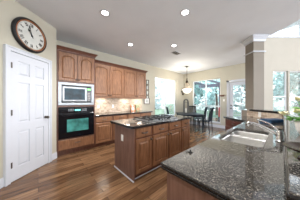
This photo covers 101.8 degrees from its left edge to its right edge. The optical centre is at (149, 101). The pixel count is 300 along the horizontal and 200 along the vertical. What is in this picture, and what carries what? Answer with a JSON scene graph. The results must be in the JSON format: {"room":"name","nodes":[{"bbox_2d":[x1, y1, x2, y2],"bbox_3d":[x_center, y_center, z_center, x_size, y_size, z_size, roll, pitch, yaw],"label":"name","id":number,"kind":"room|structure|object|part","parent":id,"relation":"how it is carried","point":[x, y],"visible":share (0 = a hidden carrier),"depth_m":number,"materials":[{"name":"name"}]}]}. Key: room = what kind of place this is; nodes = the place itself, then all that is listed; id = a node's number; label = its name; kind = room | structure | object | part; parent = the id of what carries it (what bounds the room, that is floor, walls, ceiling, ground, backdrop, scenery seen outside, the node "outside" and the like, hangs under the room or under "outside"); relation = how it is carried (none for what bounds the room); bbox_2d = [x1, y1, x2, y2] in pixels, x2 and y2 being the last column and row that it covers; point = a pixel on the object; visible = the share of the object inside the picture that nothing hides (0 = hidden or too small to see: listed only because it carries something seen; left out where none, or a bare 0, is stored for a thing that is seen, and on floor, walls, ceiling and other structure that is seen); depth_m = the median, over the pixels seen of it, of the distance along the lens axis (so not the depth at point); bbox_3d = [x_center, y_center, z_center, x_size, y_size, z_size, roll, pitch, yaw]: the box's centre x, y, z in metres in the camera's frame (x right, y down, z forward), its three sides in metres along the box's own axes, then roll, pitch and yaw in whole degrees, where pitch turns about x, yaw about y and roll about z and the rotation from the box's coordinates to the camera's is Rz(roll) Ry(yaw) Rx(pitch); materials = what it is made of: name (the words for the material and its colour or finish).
{"room":"kitchen","nodes":[
{"label":"kitchen","id":0,"kind":"room"},
{"bbox_2d":[0,0,55,178],"bbox_3d":[-2.360,-0.185,1.265,0.120,2.970,3.116,0,0,5],"label":"wall","id":1,"kind":"structure","parent":0,"point":[9,9],"depth_m":2.06,"materials":[{"name":"paint"}]},
{"bbox_2d":[0,177,3,188],"bbox_3d":[-2.337,1.230,0.785,0.016,0.140,2.164,0,0,5],"label":"baseboard","id":2,"kind":"structure","parent":1,"relation":"attached to","point":[1,179],"depth_m":1.84,"materials":[{"name":"white paint"}]},
{"bbox_2d":[3,44,51,186],"bbox_3d":[-2.155,0.210,2.252,0.104,2.180,0.791,0,0,5],"label":"door","id":3,"kind":"structure","parent":1,"relation":"in","point":[27,77],"depth_m":2.15,"materials":[{"name":"white paint"}]},
{"bbox_3d":[-2.192,0.244,2.256,0.030,2.088,0.641,0,0,5],"label":"panel","id":4,"kind":"part","parent":3,"relation":"part of","materials":[{"name":"white paint"}]},
{"bbox_2d":[11,17,46,52],"bbox_3d":[-2.178,-1.200,2.239,0.062,0.590,0.590,0,0,5],"label":"round clock","id":5,"kind":"object","parent":1,"relation":"attached to","point":[25,31],"visible":1,"depth_m":2.18,"materials":[{"name":"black metal"}]},
{"bbox_2d":[52,152,56,159],"bbox_3d":[-2.155,1.230,2.730,0.016,0.140,0.161,0,0,5],"label":"baseboard","id":6,"kind":"structure","parent":1,"relation":"attached to","point":[54,155],"depth_m":2.74,"materials":[{"name":"white paint"}]},
{"bbox_2d":[0,117,224,199],"bbox_3d":[3.698,1.340,2.033,13.000,0.080,10.600,0,0,-42],"label":"floor","id":7,"kind":"structure","parent":0,"point":[88,174],"depth_m":1.98,"materials":[{"name":"brown wood"}]},
{"bbox_2d":[56,45,97,155],"bbox_3d":[-2.012,0.000,3.336,0.910,2.600,0.658,0,0,-42],"label":"tall cabinet","id":8,"kind":"object","parent":7,"relation":"on","point":[72,65],"visible":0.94,"depth_m":3.06,"materials":[{"name":"brown wood"}]},
{"bbox_3d":[-1.993,-0.838,2.975,0.382,0.675,0.020,0,0,-43],"label":"door","id":9,"kind":"part","parent":8,"relation":"part of","materials":[{"name":"brown wood"}]},
{"bbox_2d":[58,106,93,139],"bbox_3d":[-1.976,0.518,3.252,0.790,0.760,0.536,0,0,-42],"label":"oven","id":10,"kind":"object","parent":8,"relation":"in","point":[72,121],"visible":0.99,"depth_m":3.06,"materials":[{"name":"black metal"}]},
{"bbox_3d":[-1.846,0.214,3.110,0.790,0.148,0.020,0,0,-43],"label":"control panel","id":11,"kind":"part","parent":10,"relation":"part of","materials":[{"name":"black ceramic"}]},
{"bbox_2d":[58,82,93,104],"bbox_3d":[-1.973,-0.184,3.249,0.800,0.555,0.443,0,0,-42],"label":"microwave","id":12,"kind":"object","parent":8,"relation":"in","point":[68,93],"visible":1,"depth_m":3.06,"materials":[{"name":"white metal"}]},
{"bbox_3d":[-1.881,-0.182,3.068,0.533,0.360,0.035,0,0,-43],"label":"door","id":13,"kind":"part","parent":12,"relation":"part of","materials":[{"name":"metal"}]},
{"bbox_3d":[-1.644,-0.182,3.287,0.103,0.360,0.032,0,0,-43],"label":"control panel","id":14,"kind":"part","parent":12,"relation":"part of","materials":[{"name":"white plastic"}]},
{"bbox_3d":[-1.846,1.042,3.110,0.790,0.235,0.020,0,0,-43],"label":"drawer","id":15,"kind":"part","parent":8,"relation":"part of","materials":[{"name":"brown wood"}]},
{"bbox_3d":[-2.012,-1.250,3.336,0.910,0.100,0.658,0,0,-43],"label":"crown molding","id":16,"kind":"part","parent":8,"relation":"part of","materials":[{"name":"brown wood"}]},
{"bbox_3d":[-1.699,-0.838,3.244,0.382,0.675,0.020,0,0,-43],"label":"door","id":17,"kind":"part","parent":8,"relation":"part of","materials":[{"name":"brown wood"}]},
{"bbox_2d":[94,115,112,146],"bbox_3d":[-1.528,0.863,3.780,0.521,0.875,0.657,0,0,-42],"label":"base cabinet","id":18,"kind":"object","parent":7,"relation":"on","point":[103,127],"visible":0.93,"depth_m":3.56,"materials":[{"name":"brown wood"}]},
{"bbox_3d":[-1.339,0.523,3.574,0.485,0.153,0.020,0,0,-43],"label":"drawer","id":19,"kind":"part","parent":18,"relation":"part of","materials":[{"name":"brown wood"}]},
{"bbox_3d":[-1.339,0.905,3.574,0.485,0.560,0.020,0,0,-43],"label":"door","id":20,"kind":"part","parent":18,"relation":"part of","materials":[{"name":"brown wood"}]},
{"bbox_2d":[95,110,152,116],"bbox_3d":[-0.920,0.406,4.355,2.200,0.042,0.642,0,0,-42],"label":"countertop","id":21,"kind":"structure","parent":18,"relation":"on","point":[140,111],"depth_m":4.07,"materials":[{"name":"stone"}]},
{"bbox_2d":[112,114,126,142],"bbox_3d":[-1.140,0.863,4.136,0.528,0.875,0.657,0,0,-42],"label":"base cabinet","id":22,"kind":"object","parent":7,"relation":"on","point":[115,117],"visible":0.23,"depth_m":3.83,"materials":[{"name":"brown wood"}]},
{"bbox_3d":[-0.951,0.905,3.930,0.492,0.560,0.020,0,0,-43],"label":"door","id":23,"kind":"part","parent":22,"relation":"part of","materials":[{"name":"brown wood"}]},
{"bbox_3d":[-0.951,0.523,3.930,0.492,0.153,0.020,0,0,-43],"label":"drawer","id":24,"kind":"part","parent":22,"relation":"part of","materials":[{"name":"brown wood"}]},
{"bbox_2d":[114,124,134,182],"bbox_3d":[-0.482,0.863,2.198,0.036,0.875,0.668,0,0,-42],"label":"island end panel","id":25,"kind":"object","parent":7,"relation":"on","point":[125,149],"visible":0.88,"depth_m":2.14,"materials":[{"name":"brown wood"}]},
{"bbox_3d":[-0.487,1.290,2.193,0.020,0.020,0.668,0,0,-43],"label":"shoe molding","id":26,"kind":"part","parent":25,"relation":"part of","materials":[{"name":"white paint"}]},
{"bbox_2d":[127,113,139,118],"bbox_3d":[-0.738,0.863,4.504,0.558,0.875,0.657,0,0,-42],"label":"base cabinet","id":27,"kind":"object","parent":7,"relation":"on","point":[129,116],"visible":0.23,"depth_m":4.24,"materials":[{"name":"brown wood"}]},
{"bbox_2d":[135,126,152,177],"bbox_3d":[-0.307,0.863,2.317,0.378,0.875,0.709,0,0,-42],"label":"base cabinet","id":28,"kind":"object","parent":7,"relation":"on","point":[143,136],"visible":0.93,"depth_m":2.07,"materials":[{"name":"brown wood"}]},
{"bbox_3d":[-0.101,0.523,2.092,0.342,0.153,0.020,0,0,-43],"label":"drawer","id":29,"kind":"part","parent":28,"relation":"part of","materials":[{"name":"brown wood"}]},
{"bbox_3d":[-0.101,0.905,2.092,0.342,0.560,0.020,0,0,-43],"label":"door","id":30,"kind":"part","parent":28,"relation":"part of","materials":[{"name":"brown wood"}]},
{"bbox_2d":[110,114,191,128],"bbox_3d":[0.149,0.406,2.775,1.858,0.042,0.778,0,0,-42],"label":"countertop","id":31,"kind":"structure","parent":28,"relation":"on","point":[131,123],"depth_m":2.29,"materials":[{"name":"stone"}]},
{"bbox_2d":[134,114,177,121],"bbox_3d":[0.148,0.359,2.740,0.920,0.050,0.520,0,0,-42],"label":"gas cooktop","id":32,"kind":"object","parent":31,"relation":"in","point":[154,118],"visible":1,"depth_m":2.60,"materials":[{"name":"metal"}]},
{"bbox_2d":[140,112,150,115],"bbox_3d":[-0.333,0.863,4.876,0.538,0.875,0.657,0,0,-42],"label":"base cabinet","id":33,"kind":"object","parent":7,"relation":"on","point":[149,113],"visible":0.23,"depth_m":4.62,"materials":[{"name":"brown wood"}]},
{"bbox_2d":[135,165,160,178],"bbox_3d":[0.348,1.290,2.581,1.680,0.018,0.018,0,0,-42],"label":"trim","id":34,"kind":"structure","parent":7,"relation":"on","point":[160,165],"depth_m":2.19,"materials":[{"name":"white paint"}]},
{"bbox_2d":[150,123,168,169],"bbox_3d":[0.006,0.863,2.604,0.468,0.875,0.709,0,0,-42],"label":"base cabinet","id":35,"kind":"object","parent":7,"relation":"on","point":[160,133],"visible":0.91,"depth_m":2.34,"materials":[{"name":"brown wood"}]},
{"bbox_3d":[0.213,0.523,2.379,0.432,0.153,0.020,0,0,-43],"label":"drawer","id":36,"kind":"part","parent":35,"relation":"part of","materials":[{"name":"brown wood"}]},
{"bbox_3d":[0.213,0.905,2.379,0.432,0.560,0.020,0,0,-43],"label":"door","id":37,"kind":"part","parent":35,"relation":"part of","materials":[{"name":"brown wood"}]},
{"bbox_2d":[168,120,180,158],"bbox_3d":[0.349,0.863,2.918,0.458,0.875,0.709,0,0,-42],"label":"base cabinet","id":38,"kind":"object","parent":7,"relation":"on","point":[174,128],"visible":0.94,"depth_m":2.66,"materials":[{"name":"brown wood"}]},
{"bbox_3d":[0.556,0.523,2.693,0.422,0.153,0.020,0,0,-43],"label":"drawer","id":39,"kind":"part","parent":38,"relation":"part of","materials":[{"name":"brown wood"}]},
{"bbox_2d":[181,119,189,151],"bbox_3d":[0.666,0.863,3.209,0.398,0.875,0.709,0,0,-42],"label":"base cabinet","id":40,"kind":"object","parent":7,"relation":"on","point":[185,124],"visible":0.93,"depth_m":2.96,"materials":[{"name":"brown wood"}]},
{"bbox_3d":[0.873,0.523,2.983,0.362,0.153,0.020,0,0,-43],"label":"drawer","id":41,"kind":"part","parent":40,"relation":"part of","materials":[{"name":"brown wood"}]},
{"bbox_2d":[176,112,205,131],"bbox_3d":[1.806,0.925,5.650,1.000,0.750,1.200,0,0,0],"label":"dining table","id":42,"kind":"object","parent":7,"relation":"on","point":[193,114],"visible":0.69,"depth_m":5.16,"materials":[{"name":"black wood"}]},
{"bbox_2d":[183,99,188,112],"bbox_3d":[1.697,0.213,5.750,0.224,0.671,0.164,0,0,0],"label":"candle lantern","id":43,"kind":"object","parent":42,"relation":"on","point":[185,110],"visible":0.99,"depth_m":5.71,"materials":[{"name":"silver metal"}]},
{"bbox_3d":[2.226,0.950,5.130,0.065,0.700,0.065,0,0,22],"label":"leg","id":44,"kind":"part","parent":42,"relation":"part of","materials":[{"name":"black wood"}]},
{"bbox_2d":[167,172,217,199],"bbox_3d":[0.522,0.863,0.836,0.700,0.875,0.563,0,0,-42],"label":"base cabinet","id":45,"kind":"object","parent":7,"relation":"on","point":[177,189],"visible":0.02,"depth_m":0.69,"materials":[{"name":"brown wood"}]},
{"bbox_2d":[189,106,198,125],"bbox_3d":[2.407,0.775,6.808,0.509,1.052,0.536,0,0,0],"label":"dining chair","id":46,"kind":"object","parent":7,"relation":"on","point":[190,107],"visible":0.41,"depth_m":6.99,"materials":[{"name":"black wood"}]},
{"bbox_2d":[195,107,207,128],"bbox_3d":[2.552,0.775,6.017,0.536,1.052,0.509,0,0,34],"label":"dining chair","id":47,"kind":"object","parent":7,"relation":"on","point":[205,110],"visible":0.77,"depth_m":5.96,"materials":[{"name":"black wood"}]},
{"bbox_2d":[199,107,214,132],"bbox_3d":[2.454,0.775,5.261,0.536,1.052,0.509,0,0,43],"label":"dining chair","id":48,"kind":"object","parent":7,"relation":"on","point":[210,117],"visible":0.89,"depth_m":5.13,"materials":[{"name":"black wood"}]},
{"bbox_2d":[225,118,242,130],"bbox_3d":[2.223,0.863,2.802,0.644,0.875,0.736,0,0,0],"label":"base cabinet","id":49,"kind":"object","parent":7,"relation":"on","point":[229,123],"visible":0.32,"depth_m":2.94,"materials":[{"name":"brown wood"}]},
{"bbox_3d":[1.950,0.523,2.802,0.020,0.153,0.700,0,0,0],"label":"drawer","id":50,"kind":"part","parent":49,"relation":"part of","materials":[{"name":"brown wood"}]},
{"bbox_3d":[1.956,0.862,2.099,1.316,0.875,0.488,0,0,-43],"label":"cabinet","id":51,"kind":"object","parent":7,"relation":"on","visible":0},
{"bbox_2d":[160,116,286,199],"bbox_3d":[1.349,0.406,1.944,3.474,0.042,1.088,0,0,-42],"label":"countertop","id":52,"kind":"structure","parent":51,"relation":"on","point":[221,169],"depth_m":0.72,"materials":[{"name":"stone"}]},
{"bbox_2d":[221,131,267,146],"bbox_3d":[1.098,0.524,1.399,0.794,0.202,0.374,0,0,-42],"label":"sink","id":53,"kind":"object","parent":52,"relation":"in","point":[247,138],"visible":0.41,"depth_m":1.51,"materials":[{"name":"metal"}]},
{"bbox_3d":[1.276,0.504,1.562,0.312,0.162,0.374,0,0,-43],"label":"bowl","id":54,"kind":"part","parent":53,"relation":"part of","materials":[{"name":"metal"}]},
{"bbox_2d":[246,119,283,141],"bbox_3d":[1.236,0.295,1.319,0.249,0.178,0.290,0,0,-42],"label":"kitchen faucet","id":55,"kind":"object","parent":52,"relation":"on","point":[279,134],"visible":0.97,"depth_m":1.21,"materials":[{"name":"silver metal"}]},
{"bbox_3d":[1.161,0.284,1.266,0.269,0.127,0.048,0,0,44],"label":"spout","id":56,"kind":"part","parent":55,"relation":"part of","materials":[{"name":"silver metal"}]},
{"bbox_3d":[1.264,0.250,1.309,0.028,0.087,0.282,0,0,7],"label":"lever handle","id":57,"kind":"part","parent":55,"relation":"part of","materials":[{"name":"silver metal"}]},
{"bbox_2d":[275,130,283,141],"bbox_3d":[1.244,0.331,1.173,0.064,0.107,0.063,0,0,-43],"label":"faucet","id":58,"kind":"object","parent":55,"relation":"on","point":[279,134],"depth_m":1.16,"materials":[{"name":"silver metal"}]},
{"bbox_2d":[260,118,283,122],"bbox_3d":[2.330,0.358,2.300,0.400,0.052,0.220,0,0,-9],"label":"folded towel","id":59,"kind":"object","parent":52,"relation":"on","point":[269,120],"visible":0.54,"depth_m":2.21,"materials":[{"name":"blue fabric"}]},
{"bbox_2d":[56,40,182,114],"bbox_3d":[-0.248,-0.185,5.488,6.430,2.970,0.153,0,0,-42],"label":"wall","id":60,"kind":"structure","parent":0,"point":[153,72],"depth_m":5.06,"materials":[{"name":"paint"}]},
{"bbox_2d":[95,59,123,97],"bbox_3d":[-1.421,-0.685,4.081,1.078,1.150,0.358,0,0,-42],"label":"upper cabinet","id":61,"kind":"object","parent":60,"relation":"attached to","point":[109,77],"visible":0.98,"depth_m":3.96,"materials":[{"name":"brown wood"}]},
{"bbox_3d":[-1.528,-0.650,3.808,0.512,0.980,0.020,0,0,-43],"label":"door","id":62,"kind":"part","parent":61,"relation":"part of","materials":[{"name":"brown wood"}]},
{"bbox_3d":[-1.421,-1.215,4.081,1.078,0.090,0.358,0,0,-43],"label":"crown molding","id":63,"kind":"part","parent":61,"relation":"part of","materials":[{"name":"brown wood"}]},
{"bbox_3d":[-1.132,-0.650,4.171,0.490,0.980,0.020,0,0,-43],"label":"door","id":64,"kind":"part","parent":61,"relation":"part of","materials":[{"name":"brown wood"}]},
{"bbox_2d":[124,66,147,98],"bbox_3d":[-0.614,-0.685,4.821,1.108,1.150,0.358,0,0,-42],"label":"upper cabinet","id":65,"kind":"object","parent":60,"relation":"attached to","point":[134,79],"visible":0.98,"depth_m":4.67,"materials":[{"name":"brown wood"}]},
{"bbox_3d":[-0.732,-0.650,4.538,0.512,0.980,0.020,0,0,-43],"label":"door","id":66,"kind":"part","parent":65,"relation":"part of","materials":[{"name":"brown wood"}]},
{"bbox_3d":[-0.614,-1.215,4.821,1.108,0.090,0.358,0,0,-43],"label":"crown molding","id":67,"kind":"part","parent":65,"relation":"part of","materials":[{"name":"brown wood"}]},
{"bbox_3d":[-0.347,-0.650,4.890,0.460,0.980,0.020,0,0,-43],"label":"door","id":68,"kind":"part","parent":65,"relation":"part of","materials":[{"name":"brown wood"}]},
{"bbox_2d":[144,98,149,103],"bbox_3d":[-0.143,-0.025,5.455,0.320,0.270,0.020,0,0,-42],"label":"picture frame","id":69,"kind":"object","parent":60,"relation":"attached to","point":[147,100],"visible":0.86,"depth_m":5.48,"materials":[{"name":"white metal"}]},
{"bbox_2d":[146,80,148,97],"bbox_3d":[-0.116,-0.512,5.507,0.170,0.925,0.020,0,0,-42],"label":"picture frame","id":70,"kind":"object","parent":60,"relation":"attached to","point":[147,81],"visible":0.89,"depth_m":5.51,"materials":[{"name":"brown metal"}]},
{"bbox_2d":[155,77,174,114],"bbox_3d":[0.845,-0.163,6.464,1.780,2.075,0.150,0,0,-42],"label":"window","id":71,"kind":"structure","parent":60,"relation":"in","point":[168,86],"depth_m":6.69,"materials":[{"name":"white glass"}]},
{"bbox_3d":[0.811,-0.175,6.501,1.680,2.010,0.006,0,0,-43],"label":"pane","id":72,"kind":"part","parent":71,"relation":"part of","materials":[{"name":"clear glass"}]},
{"bbox_2d":[15,0,299,73],"bbox_3d":[2.301,-1.795,0.820,8.900,0.250,10.500,0,0,-42],"label":"ceiling","id":73,"kind":"structure","parent":0,"point":[211,36],"depth_m":2.72,"materials":[{"name":"paint"}]},
{"bbox_2d":[100,9,109,16],"bbox_3d":[-0.848,-1.667,2.302,0.190,0.005,0.190,0,0,-42],"label":"recessed light","id":74,"kind":"object","parent":73,"relation":"in","point":[106,13],"visible":1,"depth_m":2.28,"materials":[{"name":"white paint"}]},
{"bbox_2d":[180,9,189,15],"bbox_3d":[0.659,-1.667,2.286,0.190,0.005,0.190,0,0,-42],"label":"recessed light","id":75,"kind":"object","parent":73,"relation":"in","point":[184,12],"visible":1,"depth_m":2.28,"materials":[{"name":"white paint"}]},
{"bbox_2d":[182,66,191,92],"bbox_3d":[1.762,-1.030,5.819,0.430,1.280,0.430,0,0,-42],"label":"pendant light","id":76,"kind":"object","parent":73,"relation":"hanging from","point":[184,90],"visible":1,"depth_m":5.72,"materials":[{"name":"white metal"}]},
{"bbox_3d":[1.762,-0.490,5.819,0.430,0.200,0.430,0,0,-43],"label":"lamp shade","id":77,"kind":"part","parent":76,"relation":"part of","materials":[{"name":"white glass"}]},
{"bbox_2d":[183,63,244,125],"bbox_3d":[3.283,-0.185,6.290,0.140,2.970,3.460,0,0,-42],"label":"wall","id":78,"kind":"structure","parent":0,"point":[233,72],"depth_m":5.99,"materials":[{"name":"paint"}]},
{"bbox_2d":[193,78,220,123],"bbox_3d":[2.999,-0.033,6.566,0.155,2.255,1.530,0,0,-42],"label":"window","id":79,"kind":"structure","parent":78,"relation":"in","point":[205,105],"depth_m":6.56,"materials":[{"name":"white plastic"}]},
{"bbox_2d":[212,124,224,128],"bbox_3d":[3.408,1.230,6.039,0.016,0.140,0.680,0,0,-42],"label":"baseboard","id":80,"kind":"structure","parent":78,"relation":"attached to","point":[213,125],"depth_m":6.04,"materials":[{"name":"white paint"}]},
{"bbox_2d":[227,79,244,115],"bbox_3d":[4.022,0.155,5.395,0.120,2.290,1.100,0,0,-42],"label":"door","id":81,"kind":"structure","parent":78,"relation":"in","point":[232,83],"depth_m":5.68,"materials":[{"name":"white paint"}]},
{"bbox_2d":[233,85,244,115],"bbox_3d":[4.052,0.140,5.422,0.020,1.760,0.600,0,0,-43],"label":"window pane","id":82,"kind":"object","parent":81,"relation":"attached to","point":[241,94],"depth_m":5.41,"materials":[{"name":"clear glass"}]},
{"bbox_2d":[242,110,283,118],"bbox_3d":[1.844,0.767,1.678,0.837,1.065,4.054,0,0,35],"label":"wall","id":83,"kind":"structure","parent":0,"point":[244,112],"depth_m":3.29,"materials":[{"name":"paint"}]},
{"bbox_2d":[241,34,269,108],"bbox_3d":[2.775,-0.735,3.245,0.420,1.870,0.420,0,0,0],"label":"trim column","id":84,"kind":"structure","parent":83,"relation":"on","point":[254,44],"depth_m":3.11,"materials":[{"name":"paint"}]},
{"bbox_2d":[247,111,282,118],"bbox_3d":[2.545,0.310,2.771,0.010,0.148,0.858,0,0,0],"label":"backsplash","id":85,"kind":"structure","parent":83,"relation":"attached to","point":[264,115],"depth_m":2.71,"materials":[{"name":"tile"}]},
{"bbox_2d":[249,109,299,199],"bbox_3d":[1.672,0.216,1.642,3.892,0.042,1.011,0,0,-42],"label":"bar ledge","id":86,"kind":"object","parent":83,"relation":"on","point":[292,164],"visible":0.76,"depth_m":0.41,"materials":[{"name":"stone"}]},
{"bbox_2d":[278,97,299,133],"bbox_3d":[0.915,0.083,0.705,0.210,0.223,0.250,0,0,-42],"label":"flower arrangement","id":87,"kind":"object","parent":86,"relation":"on","point":[296,110],"visible":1,"depth_m":0.72,"materials":[{"name":"cream petal"},{"name":"green leaf"},{"name":"clear glass"}]},
{"bbox_3d":[0.901,0.152,0.690,0.112,0.085,0.110,0,0,-43],"label":"pot","id":88,"kind":"part","parent":87,"relation":"part of","materials":[{"name":"beige ceramic"}]},
{"bbox_2d":[282,141,299,159],"bbox_3d":[0.528,0.173,0.400,0.132,0.042,0.132,0,0,-42],"label":"bronze bowl","id":89,"kind":"object","parent":86,"relation":"on","point":[295,146],"visible":1,"depth_m":0.44,"materials":[{"name":"brown metal"}]},
{"bbox_2d":[264,38,299,110],"bbox_3d":[6.962,-1.500,5.053,5.125,5.600,0.140,0,0,0],"label":"wall","id":90,"kind":"structure","parent":0,"point":[281,54],"depth_m":4.97,"materials":[{"name":"paint"}]},
{"bbox_2d":[273,71,285,109],"bbox_3d":[5.330,-0.263,5.021,0.680,1.975,0.155,0,0,0],"label":"window","id":91,"kind":"structure","parent":90,"relation":"in","point":[284,72],"depth_m":5.04,"materials":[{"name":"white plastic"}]},
{"bbox_2d":[268,20,299,37],"bbox_3d":[6.260,-3.373,5.024,3.540,1.555,0.151,0,0,0],"label":"window","id":92,"kind":"structure","parent":90,"relation":"in","point":[293,30],"depth_m":5.07,"materials":[{"name":"white glass"}]},
{"bbox_3d":[6.260,-2.607,4.999,3.540,0.025,0.100,0,0,0],"label":"sill","id":93,"kind":"part","parent":92,"relation":"part of","materials":[{"name":"white paint"}]},
{"bbox_2d":[290,71,299,110],"bbox_3d":[6.010,-0.263,5.025,0.680,1.975,0.155,0,0,0],"label":"window","id":94,"kind":"structure","parent":90,"relation":"in","point":[294,75],"depth_m":5.08,"materials":[{"name":"white glass"}]},
{"label":"outside","id":95,"kind":"structure","parent":0,"visible":0},
{"bbox_2d":[155,104,283,117],"bbox_3d":[4.303,1.460,17.507,90.000,0.080,100.000,0,0,-42],"label":"lawn","id":96,"kind":"structure","parent":95,"point":[158,111],"depth_m":15.75,"materials":[{"name":"green plant"}]},
{"bbox_2d":[155,85,162,108],"bbox_3d":[-3.474,-0.845,19.897,16.302,4.860,2.780,0,0,-38],"label":"hedge","id":97,"kind":"object","parent":96,"relation":"on","point":[158,102],"visible":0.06,"depth_m":23.44,"materials":[{"name":"green plant"}]},
{"bbox_2d":[155,78,162,100],"bbox_3d":[0.624,-1.405,18.381,4.193,5.650,2.576,0,0,-23],"label":"tree","id":98,"kind":"object","parent":96,"relation":"on","point":[157,88],"visible":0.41,"depth_m":18.65,"materials":[{"name":"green plant"}]},
{"bbox_2d":[194,81,204,111],"bbox_3d":[4.638,-1.322,13.497,3.038,5.484,3.262,0,0,28],"label":"tree","id":99,"kind":"object","parent":96,"relation":"on","point":[197,90],"visible":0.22,"depth_m":12.89,"materials":[{"name":"green plant"}]},
{"bbox_2d":[202,79,235,114],"bbox_3d":[7.128,-0.885,12.701,3.038,4.570,3.262,0,0,-3],"label":"tree","id":100,"kind":"object","parent":96,"relation":"on","point":[210,95],"visible":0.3,"depth_m":12.44,"materials":[{"name":"green plant"}]},
{"bbox_2d":[196,76,281,112],"bbox_3d":[9.326,-0.948,17.647,3.061,5.061,14.211,0,0,-42],"label":"hedge","id":101,"kind":"object","parent":96,"relation":"on","point":[237,91],"visible":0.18,"depth_m":15.47,"materials":[{"name":"green plant"}]},
{"bbox_2d":[233,81,273,109],"bbox_3d":[9.643,-1.180,11.200,2.576,5.179,4.193,0,0,4],"label":"tree","id":102,"kind":"object","parent":96,"relation":"on","point":[235,97],"visible":0.06,"depth_m":12.65,"materials":[{"name":"green plant"}]},
{"bbox_2d":[273,74,279,103],"bbox_3d":[12.585,-0.954,9.757,2.576,4.708,4.193,0,0,-8],"label":"tree","id":103,"kind":"object","parent":96,"relation":"on","point":[275,100],"visible":0.04,"depth_m":11.09,"materials":[{"name":"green plant"}]},
{"bbox_2d":[273,73,283,100],"bbox_3d":[10.087,-0.885,8.708,3.262,4.570,3.038,0,0,44],"label":"tree","id":104,"kind":"object","parent":96,"relation":"on","point":[279,88],"visible":0.29,"depth_m":8.60,"materials":[{"name":"green plant"}]},
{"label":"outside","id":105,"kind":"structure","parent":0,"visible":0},
{"bbox_3d":[6.306,1.385,6.151,4.090,0.110,8.550,0,0,-43],"label":"patio slab","id":106,"kind":"object","parent":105,"visible":0},
{"bbox_2d":[194,80,219,119],"bbox_3d":[4.343,-0.025,7.472,2.700,2.710,3.650,0,0,-42],"label":"patio cover","id":107,"kind":"object","parent":106,"relation":"on","point":[201,85],"visible":0.23,"depth_m":8.59,"materials":[{"name":"grey paint"}]}
]}

